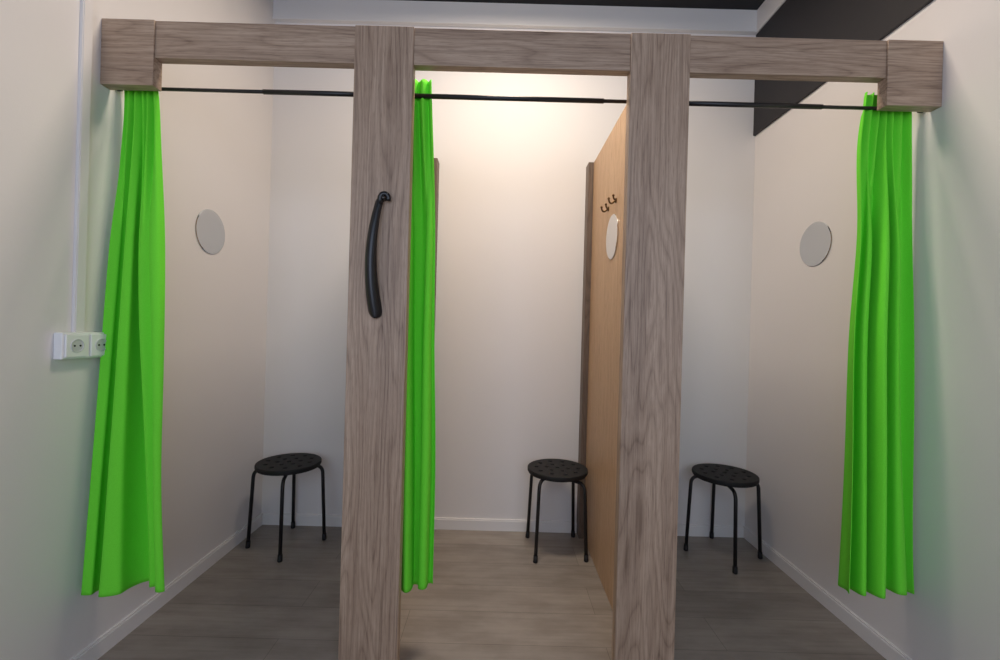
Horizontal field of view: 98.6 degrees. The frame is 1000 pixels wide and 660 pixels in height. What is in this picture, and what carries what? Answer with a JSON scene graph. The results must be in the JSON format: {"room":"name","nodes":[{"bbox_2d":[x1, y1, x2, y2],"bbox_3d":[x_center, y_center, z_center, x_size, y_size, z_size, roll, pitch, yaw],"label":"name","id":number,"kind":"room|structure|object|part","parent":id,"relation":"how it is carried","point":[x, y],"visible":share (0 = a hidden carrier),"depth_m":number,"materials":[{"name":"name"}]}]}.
{"room":"fitting room","nodes":[
{"label":"fitting room","id":0,"kind":"room"},
{"bbox_2d":[0,0,274,659],"bbox_3d":[-1.439,-0.411,0.590,0.100,3.144,3.980,2,0,0],"label":"wall","id":1,"kind":"structure","parent":0,"point":[216,147],"depth_m":1.49,"materials":[{"name":"paint"}]},
{"bbox_2d":[53,332,105,359],"bbox_3d":[-1.384,0.051,1.434,0.036,0.086,0.172,2,0,0],"label":"power socket","id":2,"kind":"object","parent":1,"relation":"attached to","point":[67,345],"visible":0.94,"depth_m":1.40,"materials":[{"name":"white plastic"}]},
{"bbox_2d":[71,0,93,331],"bbox_3d":[-1.368,-0.987,1.423,0.012,1.989,0.035,2,0,0],"label":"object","id":3,"kind":"object","parent":1,"relation":"attached to","point":[86,6],"visible":0.89,"depth_m":1.42,"materials":[{"name":"paint"}]},
{"bbox_2d":[100,18,161,90],"bbox_3d":[-1.284,-0.958,1.500,0.182,0.226,0.040,2,0,0],"label":"block","id":4,"kind":"object","parent":1,"relation":"attached to","point":[129,62],"visible":0.89,"depth_m":1.48,"materials":[{"name":"grey wood"}]},
{"bbox_2d":[70,513,262,659],"bbox_3d":[-1.425,1.129,0.590,0.013,0.066,3.980,2,0,0],"label":"baseboard","id":5,"kind":"structure","parent":1,"relation":"attached to","point":[110,638],"depth_m":1.79,"materials":[{"name":"white"}]},
{"bbox_2d":[195,209,224,253],"bbox_3d":[-1.385,-0.470,2.060,0.005,0.210,0.210,2,0,0],"label":"round wall mirror","id":6,"kind":"object","parent":1,"relation":"attached to","point":[209,228],"visible":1,"depth_m":2.05,"materials":[{"name":"silver glass"}]},
{"bbox_2d":[117,87,353,96],"bbox_3d":[-0.900,-0.859,1.548,0.955,0.022,0.021,2,0,0],"label":"curtain rod","id":7,"kind":"object","parent":1,"relation":"attached to","point":[263,91],"visible":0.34,"depth_m":1.54,"materials":[{"name":"black metal"}]},
{"bbox_2d":[81,90,164,596],"bbox_3d":[-1.241,-0.010,1.500,0.296,1.826,0.175,2,0,-2],"label":"curtain","id":8,"kind":"object","parent":7,"relation":"hanging from","point":[124,541],"visible":1,"depth_m":1.50,"materials":[{"name":"fabric"}]},
{"bbox_2d":[98,525,885,659],"bbox_3d":[0.016,1.251,0.590,3.100,0.100,4.180,2,0,0],"label":"floor","id":9,"kind":"structure","parent":0,"point":[487,598],"depth_m":1.85,"materials":[{"name":"laminate"}]},
{"bbox_2d":[245,453,326,562],"bbox_3d":[-1.161,0.944,2.355,0.330,0.451,0.330,2,0,21],"label":"round stool","id":10,"kind":"object","parent":9,"relation":"on","point":[284,465],"visible":1,"depth_m":2.30,"materials":[{"name":"black plastic"}]},
{"bbox_3d":[-1.155,0.729,2.355,0.330,0.020,0.330,2,0,-17],"label":"seat","id":11,"kind":"part","parent":10,"relation":"part of","materials":[{"name":"black plastic"}]},
{"bbox_2d":[338,25,414,659],"bbox_3d":[-0.427,0.070,1.500,0.203,2.236,0.040,2,0,0],"label":"wooden pillar","id":12,"kind":"structure","parent":9,"relation":"on","point":[384,70],"depth_m":1.48,"materials":[{"name":"grey wood"}]},
{"bbox_2d":[155,21,354,68],"bbox_3d":[-0.846,-0.995,1.503,0.691,0.128,0.034,2,0,0],"label":"header board","id":13,"kind":"object","parent":12,"relation":"attached to","point":[191,43],"visible":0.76,"depth_m":1.49,"materials":[{"name":"grey wood"}]},
{"bbox_2d":[365,191,390,317],"bbox_3d":[-0.417,-0.256,1.460,0.082,0.433,0.045,2,0,0],"label":"shoehorn","id":14,"kind":"object","parent":12,"relation":"attached to","point":[374,306],"visible":1,"depth_m":1.45,"materials":[{"name":"black plastic"}]},
{"bbox_3d":[-0.429,-0.246,1.460,0.058,0.412,0.045,2,0,0],"label":"blade","id":15,"kind":"part","parent":14,"relation":"part of","materials":[{"name":"black plastic"}]},
{"bbox_3d":[-0.394,-0.448,1.462,0.045,0.047,0.020,2,0,-7],"label":"hooked handle","id":16,"kind":"part","parent":14,"relation":"part of","materials":[{"name":"black plastic"}]},
{"bbox_2d":[414,28,630,75],"bbox_3d":[0.077,-0.970,1.503,0.749,0.128,0.034,2,0,0],"label":"header board","id":17,"kind":"object","parent":12,"relation":"attached to","point":[450,50],"visible":1,"depth_m":1.49,"materials":[{"name":"grey wood"}]},
{"bbox_2d":[434,158,438,341],"bbox_3d":[-0.420,0.094,2.540,0.055,2.190,0.080,2,0,0],"label":"post","id":18,"kind":"object","parent":9,"relation":"on","point":[436,162],"visible":0.22,"depth_m":2.52,"materials":[{"name":"brown wood"}]},
{"bbox_2d":[525,459,588,563],"bbox_3d":[0.311,0.984,2.375,0.330,0.451,0.330,2,0,-11],"label":"round stool","id":19,"kind":"object","parent":9,"relation":"on","point":[553,470],"visible":1,"depth_m":2.30,"materials":[{"name":"black plastic"}]},
{"bbox_3d":[0.317,0.769,2.375,0.330,0.020,0.330,2,0,40],"label":"seat","id":20,"kind":"part","parent":19,"relation":"part of","materials":[{"name":"black plastic"}]},
{"bbox_2d":[576,162,593,538],"bbox_3d":[0.514,0.119,2.540,0.055,2.190,0.080,2,0,0],"label":"post","id":21,"kind":"object","parent":9,"relation":"on","point":[590,167],"visible":0.56,"depth_m":2.50,"materials":[{"name":"brown wood"}]},
{"bbox_2d":[585,104,626,609],"bbox_3d":[0.529,0.119,2.010,0.025,2.190,0.980,2,0,0],"label":"panel","id":22,"kind":"object","parent":9,"relation":"on","point":[609,165],"visible":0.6,"depth_m":2.11,"materials":[{"name":"brown wood"}]},
{"bbox_2d":[600,203,608,211],"bbox_3d":[0.516,-0.604,2.125,0.041,0.046,0.024,2,0,0],"label":"coat hook","id":23,"kind":"object","parent":22,"relation":"attached to","point":[601,207],"visible":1,"depth_m":2.12,"materials":[{"name":"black metal"}]},
{"bbox_2d":[607,194,616,203],"bbox_3d":[0.516,-0.604,1.985,0.041,0.046,0.024,2,0,0],"label":"coat hook","id":24,"kind":"object","parent":22,"relation":"attached to","point":[613,195],"visible":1,"depth_m":1.98,"materials":[{"name":"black metal"}]},
{"bbox_2d":[606,214,618,258],"bbox_3d":[0.530,-0.441,2.035,0.005,0.210,0.210,2,0,0],"label":"round wall mirror","id":25,"kind":"object","parent":22,"relation":"attached to","point":[612,230],"visible":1,"depth_m":2.02,"materials":[{"name":"silver glass"}]},
{"bbox_2d":[689,101,922,112],"bbox_3d":[1.045,-0.806,1.548,0.955,0.022,0.021,2,0,0],"label":"curtain rod","id":26,"kind":"object","parent":22,"relation":"attached to","point":[691,103],"visible":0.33,"depth_m":1.54,"materials":[{"name":"black metal"}]},
{"bbox_2d":[838,92,914,598],"bbox_3d":[1.339,0.037,1.522,0.281,1.795,0.142,2,0,-21],"label":"curtain","id":27,"kind":"object","parent":26,"relation":"hanging from","point":[876,542],"visible":0.96,"depth_m":1.52,"materials":[{"name":"fabric"}]},
{"bbox_2d":[611,33,690,659],"bbox_3d":[0.525,0.096,1.500,0.205,2.236,0.040,2,0,0],"label":"wooden pillar","id":28,"kind":"structure","parent":9,"relation":"on","point":[658,78],"depth_m":1.48,"materials":[{"name":"grey wood"}]},
{"bbox_2d":[690,35,886,82],"bbox_3d":[0.996,-0.945,1.503,0.680,0.128,0.034,2,0,0],"label":"header board","id":29,"kind":"object","parent":28,"relation":"attached to","point":[711,57],"visible":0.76,"depth_m":1.49,"materials":[{"name":"grey wood"}]},
{"bbox_2d":[683,463,762,573],"bbox_3d":[1.229,1.009,2.365,0.330,0.451,0.330,2,0,-43],"label":"round stool","id":30,"kind":"object","parent":9,"relation":"on","point":[728,476],"visible":1,"depth_m":2.33,"materials":[{"name":"black plastic"}]},
{"bbox_3d":[1.235,0.794,2.365,0.330,0.020,0.330,2,0,10],"label":"seat","id":31,"kind":"part","parent":30,"relation":"part of","materials":[{"name":"black plastic"}]},
{"bbox_3d":[-0.435,0.093,2.010,0.025,2.190,0.980,2,0,0],"label":"panel","id":32,"kind":"object","parent":9,"relation":"on","visible":0},
{"bbox_2d":[415,93,626,103],"bbox_3d":[0.072,-0.832,1.548,0.940,0.022,0.021,2,0,0],"label":"curtain rod","id":33,"kind":"object","parent":32,"relation":"attached to","point":[417,95],"visible":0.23,"depth_m":1.54,"materials":[{"name":"black metal"}]},
{"bbox_2d":[401,79,434,592],"bbox_3d":[-0.321,0.025,1.577,0.191,1.866,0.095,2,0,0],"label":"curtain","id":34,"kind":"object","parent":33,"relation":"hanging from","point":[419,474],"visible":0.62,"depth_m":1.57,"materials":[{"name":"fabric"}]},
{"bbox_2d":[262,22,755,525],"bbox_3d":[0.060,-0.370,2.630,3.100,3.144,0.100,2,0,0],"label":"wall","id":35,"kind":"structure","parent":0,"point":[512,174],"depth_m":2.58,"materials":[{"name":"paint"}]},
{"bbox_2d":[262,513,743,537],"bbox_3d":[0.018,1.168,2.574,2.874,0.066,0.013,2,0,0],"label":"baseboard","id":36,"kind":"structure","parent":35,"relation":"attached to","point":[441,523],"depth_m":2.57,"materials":[{"name":"white"}]},
{"bbox_2d":[272,0,756,34],"bbox_3d":[0.090,-1.875,2.565,2.878,0.134,0.030,2,0,0],"label":"trim","id":37,"kind":"structure","parent":35,"relation":"attached to","point":[364,12],"depth_m":2.56,"materials":[{"name":"white paint"}]},
{"bbox_2d":[404,0,764,9],"bbox_3d":[0.104,-1.992,0.590,3.100,0.100,4.180,2,0,0],"label":"ceiling","id":38,"kind":"structure","parent":0,"point":[702,4],"depth_m":2.54,"materials":[{"name":"black"}]},
{"bbox_2d":[745,0,999,659],"bbox_3d":[1.560,-0.330,0.590,0.100,3.144,3.980,2,0,0],"label":"wall","id":39,"kind":"structure","parent":0,"point":[805,173],"depth_m":1.53,"materials":[{"name":"paint"}]},
{"bbox_2d":[755,0,785,34],"bbox_3d":[1.539,-1.836,0.590,0.022,0.134,3.980,2,0,0],"label":"trim","id":40,"kind":"structure","parent":39,"relation":"attached to","point":[768,8],"depth_m":2.47,"materials":[{"name":"white paint"}]},
{"bbox_2d":[800,222,831,265],"bbox_3d":[1.509,-0.411,2.060,0.005,0.210,0.210,2,0,0],"label":"round wall mirror","id":41,"kind":"object","parent":39,"relation":"attached to","point":[816,241],"visible":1,"depth_m":2.05,"materials":[{"name":"silver glass"}]},
{"bbox_2d":[743,526,911,659],"bbox_3d":[1.461,1.207,0.590,0.013,0.066,3.980,2,0,0],"label":"baseboard","id":42,"kind":"structure","parent":39,"relation":"attached to","point":[884,647],"depth_m":1.88,"materials":[{"name":"white"}]},
{"bbox_2d":[753,0,932,135],"bbox_3d":[1.533,-1.467,0.590,0.014,0.605,3.979,2,0,0],"label":"wall panel","id":43,"kind":"object","parent":39,"relation":"attached to","point":[807,19],"visible":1,"depth_m":2.07,"materials":[{"name":"black paint"}]},
{"bbox_2d":[877,40,943,111],"bbox_3d":[1.429,-0.885,1.500,0.190,0.226,0.040,2,0,0],"label":"block","id":44,"kind":"object","parent":39,"relation":"attached to","point":[912,82],"visible":0.89,"depth_m":1.48,"materials":[{"name":"grey wood"}]}
]}

